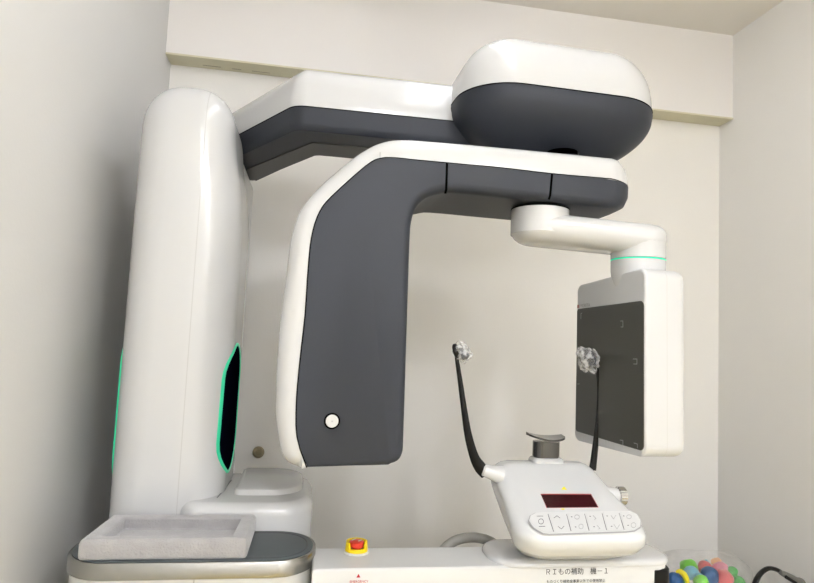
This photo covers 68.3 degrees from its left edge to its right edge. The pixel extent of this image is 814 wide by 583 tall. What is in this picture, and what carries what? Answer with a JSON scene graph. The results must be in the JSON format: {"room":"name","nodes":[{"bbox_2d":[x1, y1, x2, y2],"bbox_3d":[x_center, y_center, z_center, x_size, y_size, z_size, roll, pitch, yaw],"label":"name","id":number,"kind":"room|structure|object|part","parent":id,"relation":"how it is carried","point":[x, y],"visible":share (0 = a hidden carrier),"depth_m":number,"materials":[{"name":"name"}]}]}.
{"room":"radiology room","nodes":[
{"label":"radiology room","id":0,"kind":"room"},
{"bbox_2d":[0,0,170,582],"bbox_3d":[-0.501,-0.084,-0.544,0.100,2.535,5.280,3,-5,-9],"label":"wall","id":1,"kind":"structure","parent":0,"point":[79,79],"depth_m":1.32,"materials":[{"name":"paint"}]},
{"bbox_2d":[169,65,718,582],"bbox_3d":[0.175,0.173,2.283,2.363,2.535,0.100,3,-5,-9],"label":"wall","id":2,"kind":"structure","parent":0,"point":[513,305],"depth_m":2.25,"materials":[{"name":"paint"}]},
{"bbox_2d":[252,446,263,457],"bbox_3d":[-0.516,0.558,2.084,0.040,0.040,0.010,3,-5,-9],"label":"wall cap","id":3,"kind":"object","parent":2,"relation":"attached to","point":[258,452],"visible":1,"depth_m":2.08,"materials":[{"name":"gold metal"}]},
{"bbox_2d":[166,0,732,117],"bbox_3d":[0.240,-0.925,2.282,2.163,0.343,0.080,3,-5,-9],"label":"ceiling beam","id":4,"kind":"structure","parent":2,"relation":"attached to","point":[431,41],"depth_m":2.21,"materials":[{"name":"paint"}]},
{"bbox_2d":[166,52,732,125],"bbox_3d":[0.232,-0.751,2.266,2.161,0.006,0.083,3,-5,-9],"label":"trim","id":5,"kind":"structure","parent":2,"relation":"attached to","point":[174,58],"depth_m":2.15,"materials":[{"name":"paint"}]},
{"bbox_2d":[483,0,782,35],"bbox_3d":[0.667,-1.327,-0.210,2.363,0.100,5.380,3,-5,-9],"label":"ceiling","id":6,"kind":"structure","parent":0,"point":[727,17],"depth_m":2.27,"materials":[{"name":"paint"}]},
{"bbox_2d":[718,0,813,582],"bbox_3d":[1.730,0.047,-0.184,0.100,2.535,5.280,3,-5,-9],"label":"wall","id":7,"kind":"structure","parent":0,"point":[766,354],"depth_m":2.17,"materials":[{"name":"paint"}]},
{"bbox_3d":[0.546,1.297,-0.420,2.363,0.100,5.380,3,-5,-9],"label":"floor","id":8,"kind":"structure","parent":0,"visible":0},
{"bbox_2d":[66,39,683,582],"bbox_3d":[-0.061,0.376,1.564,1.285,1.994,0.848,3,-5,-3],"label":"machine","id":9,"kind":"object","parent":8,"relation":"on","point":[534,136],"visible":1,"depth_m":1.33,"materials":[{"name":"white plastic"}]},
{"bbox_2d":[78,515,255,559],"bbox_3d":[-0.470,0.492,1.213,0.308,0.038,0.166,3,-5,-9],"label":"tray","id":10,"kind":"object","parent":9,"relation":"on","point":[121,537],"visible":1,"depth_m":1.15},
{"bbox_2d":[220,346,239,469],"bbox_3d":[-0.436,0.287,1.493,0.015,0.303,0.189,3,-5,-5],"label":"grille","id":11,"kind":"object","parent":9,"relation":"attached to","point":[229,355],"depth_m":1.43,"materials":[{"name":"black"}]},
{"bbox_3d":[-0.233,-0.369,1.689,0.805,0.004,0.290,1,-5,21],"label":"underside panel","id":12,"kind":"part","parent":9,"relation":"part of","materials":[{"name":"grey plastic"}]},
{"bbox_3d":[-0.211,-0.486,1.657,0.886,0.113,0.418,1,-5,21],"label":"support arm","id":13,"kind":"part","parent":9,"relation":"part of","materials":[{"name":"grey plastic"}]},
{"bbox_3d":[-0.215,-0.401,1.650,0.883,0.057,0.415,1,-5,21],"label":"arm","id":14,"kind":"part","parent":9,"relation":"part of","materials":[{"name":"grey plastic"}]},
{"bbox_3d":[0.132,0.055,1.366,0.739,0.629,0.245,4,-5,-11],"label":"arm","id":15,"kind":"part","parent":9,"relation":"part of","materials":[{"name":"grey plastic"}]},
{"bbox_2d":[458,346,469,359],"bbox_3d":[0.122,0.134,1.311,0.030,0.032,0.020,3,-5,-9],"label":"cushion","id":16,"kind":"object","parent":9,"relation":"on","point":[461,349],"depth_m":1.30,"materials":[{"name":"clear plastic"}]},
{"bbox_2d":[439,532,495,546],"bbox_3d":[0.133,0.955,1.353,0.296,0.797,0.039,3,-5,-9],"label":"hose","id":17,"kind":"object","parent":9,"relation":"attached to","point":[469,537],"visible":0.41,"depth_m":1.38,"materials":[{"name":"grey plastic"}]},
{"bbox_2d":[482,464,504,483],"bbox_3d":[0.185,0.399,1.309,0.052,0.046,0.044,3,-5,-9],"label":"socket","id":18,"kind":"object","parent":9,"relation":"attached to","point":[496,473],"depth_m":1.30,"materials":[{"name":"grey plastic"}]},
{"bbox_3d":[0.319,0.331,1.369,0.086,0.015,0.054,3,-5,-9],"label":"chin plate","id":19,"kind":"part","parent":9,"relation":"part of","materials":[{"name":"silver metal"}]},
{"bbox_3d":[0.318,0.364,1.373,0.062,0.042,0.036,3,-5,-9],"label":"chin post","id":20,"kind":"part","parent":9,"relation":"part of","materials":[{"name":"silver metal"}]},
{"bbox_2d":[548,148,577,153],"bbox_3d":[0.373,-0.333,1.443,0.072,0.003,0.072,3,-5,-9],"label":"socket","id":21,"kind":"object","parent":9,"relation":"attached to","point":[552,150],"depth_m":1.43,"materials":[{"name":"black plastic"}]},
{"bbox_3d":[0.337,0.435,1.248,0.114,0.020,0.037,3,-5,-9],"label":"display frame","id":22,"kind":"part","parent":9,"relation":"part of","materials":[{"name":"red"}]},
{"bbox_2d":[547,579,601,582],"bbox_3d":[0.349,0.598,1.239,0.129,0.007,0.001,3,-5,-9],"label":"print","id":23,"kind":"object","parent":9,"relation":"on","point":[548,580],"depth_m":1.24,"materials":[{"name":"black"}]},
{"bbox_3d":[0.364,0.568,1.312,0.402,0.014,0.145,3,-5,-9],"label":"console plate","id":24,"kind":"part","parent":9,"relation":"part of","materials":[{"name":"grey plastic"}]},
{"bbox_2d":[546,568,606,574],"bbox_3d":[0.352,0.579,1.241,0.135,0.013,0.001,3,-5,-9],"label":"print","id":25,"kind":"object","parent":9,"relation":"on","point":[549,571],"depth_m":1.24,"materials":[{"name":"black"}]},
{"bbox_3d":[0.415,-0.127,1.377,0.356,0.078,0.131,3,-5,-3],"label":"swing arm","id":26,"kind":"part","parent":9,"relation":"part of","materials":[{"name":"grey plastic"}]},
{"bbox_2d":[580,347,599,372],"bbox_3d":[0.421,0.160,1.401,0.058,0.064,0.047,3,-5,-9],"label":"plastic cover","id":27,"kind":"object","parent":9,"relation":"on","point":[584,361],"visible":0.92,"depth_m":1.39,"materials":[{"name":"white"}]},
{"bbox_2d":[585,353,596,366],"bbox_3d":[0.426,0.159,1.391,0.028,0.031,0.018,3,-5,-9],"label":"cushion","id":28,"kind":"object","parent":9,"relation":"on","point":[591,361],"depth_m":1.38,"materials":[{"name":"clear plastic"}]},
{"bbox_3d":[0.458,0.183,1.374,0.004,0.311,0.285,4,-5,-13],"label":"sensor panel","id":29,"kind":"part","parent":9,"relation":"part of","materials":[{"name":"grey plastic"}]},
{"bbox_2d":[607,487,620,500],"bbox_3d":[0.441,0.447,1.316,0.044,0.040,0.040,3,-5,-9],"label":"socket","id":30,"kind":"object","parent":9,"relation":"attached to","point":[615,492],"depth_m":1.30,"materials":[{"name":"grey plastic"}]},
{"bbox_3d":[0.471,0.450,1.321,0.019,0.040,0.040,3,-5,-9],"label":"ribbed knob","id":31,"kind":"part","parent":9,"relation":"part of","materials":[{"name":"silver metal"}]},
{"bbox_3d":[0.526,0.836,1.299,0.043,0.490,0.096,3,-5,-9],"label":"panel","id":32,"kind":"part","parent":9,"relation":"part of","materials":[{"name":"black plastic"}]},
{"bbox_3d":[0.615,1.066,0.813,1.645,0.562,1.788,3,-5,-9],"label":"cabinet","id":33,"kind":"object","parent":8,"relation":"on","visible":0},
{"bbox_2d":[752,566,805,582],"bbox_3d":[1.008,0.804,1.624,0.180,0.111,0.036,3,-5,-9],"label":"cable","id":34,"kind":"object","parent":33,"relation":"on","point":[761,572],"visible":1,"depth_m":1.62,"materials":[{"name":"black plastic"}]},
{"bbox_3d":[0.857,0.813,1.748,0.303,0.105,0.257,3,-5,-9],"label":"plastic bag","id":35,"kind":"object","parent":33,"relation":"on","visible":0},
{"bbox_2d":[669,572,683,582],"bbox_3d":[0.737,0.794,1.650,0.044,0.040,0.041,3,-5,-9],"label":"ball","id":36,"kind":"object","parent":35,"relation":"in","point":[674,577],"visible":0.8,"depth_m":1.64,"materials":[{"name":"blue plastic"}]},
{"bbox_2d":[676,569,689,582],"bbox_3d":[0.752,0.780,1.635,0.036,0.044,0.016,2,-5,6],"label":"crescent","id":37,"kind":"object","parent":35,"relation":"in","point":[681,572],"visible":1,"depth_m":1.63,"materials":[{"name":"yellow plastic"}]},
{"bbox_2d":[680,559,697,569],"bbox_3d":[0.829,0.811,1.767,0.051,0.044,0.050,3,-5,-9],"label":"ball","id":38,"kind":"object","parent":35,"relation":"in","point":[687,562],"visible":0.56,"depth_m":1.76,"materials":[{"name":"green plastic"}]},
{"bbox_2d":[684,566,698,579],"bbox_3d":[0.805,0.798,1.702,0.043,0.037,0.041,3,-5,-9],"label":"ball","id":39,"kind":"object","parent":35,"relation":"in","point":[691,571],"visible":0.63,"depth_m":1.69,"materials":[{"name":"blue plastic"}]},
{"bbox_2d":[693,574,708,582],"bbox_3d":[0.809,0.799,1.652,0.040,0.037,0.038,3,-5,-9],"label":"ball","id":40,"kind":"object","parent":35,"relation":"in","point":[699,578],"visible":1,"depth_m":1.64,"materials":[{"name":"green plastic"}]},
{"bbox_2d":[698,560,711,571],"bbox_3d":[0.881,0.818,1.774,0.042,0.042,0.038,3,-5,-9],"label":"ball","id":41,"kind":"object","parent":35,"relation":"in","point":[702,563],"visible":0.56,"depth_m":1.77,"materials":[{"name":"red plastic"}]},
{"bbox_2d":[700,566,718,582],"bbox_3d":[0.862,0.811,1.712,0.050,0.054,0.048,3,-5,-9],"label":"ball","id":42,"kind":"object","parent":35,"relation":"in","point":[712,575],"visible":0.76,"depth_m":1.69,"materials":[{"name":"blue plastic"}]},
{"bbox_2d":[710,557,721,564],"bbox_3d":[0.945,0.826,1.835,0.031,0.022,0.031,3,-5,-9],"label":"ball","id":43,"kind":"object","parent":35,"relation":"in","point":[716,559],"visible":0.73,"depth_m":1.83,"materials":[{"name":"orange plastic"}]},
{"bbox_2d":[712,561,727,569],"bbox_3d":[0.924,0.819,1.771,0.046,0.041,0.045,3,-5,-9],"label":"ball","id":44,"kind":"object","parent":35,"relation":"in","point":[718,565],"visible":0.52,"depth_m":1.76,"materials":[{"name":"pink plastic"}]},
{"bbox_2d":[717,569,733,582],"bbox_3d":[0.901,0.817,1.707,0.054,0.052,0.049,3,-5,-9],"label":"ball","id":45,"kind":"object","parent":35,"relation":"in","point":[725,576],"visible":0.8,"depth_m":1.69,"materials":[{"name":"red plastic"}]},
{"bbox_2d":[728,566,737,576],"bbox_3d":[0.952,0.825,1.766,0.037,0.031,0.037,3,-5,-9],"label":"ball","id":46,"kind":"object","parent":35,"relation":"in","point":[731,569],"visible":0.62,"depth_m":1.75,"materials":[{"name":"green plastic"}]},
{"bbox_2d":[734,575,745,582],"bbox_3d":[0.974,0.855,1.767,0.042,0.036,0.039,3,-5,-9],"label":"ball","id":47,"kind":"object","parent":35,"relation":"in","point":[738,579],"visible":0.63,"depth_m":1.76,"materials":[{"name":"green plastic"}]}
]}

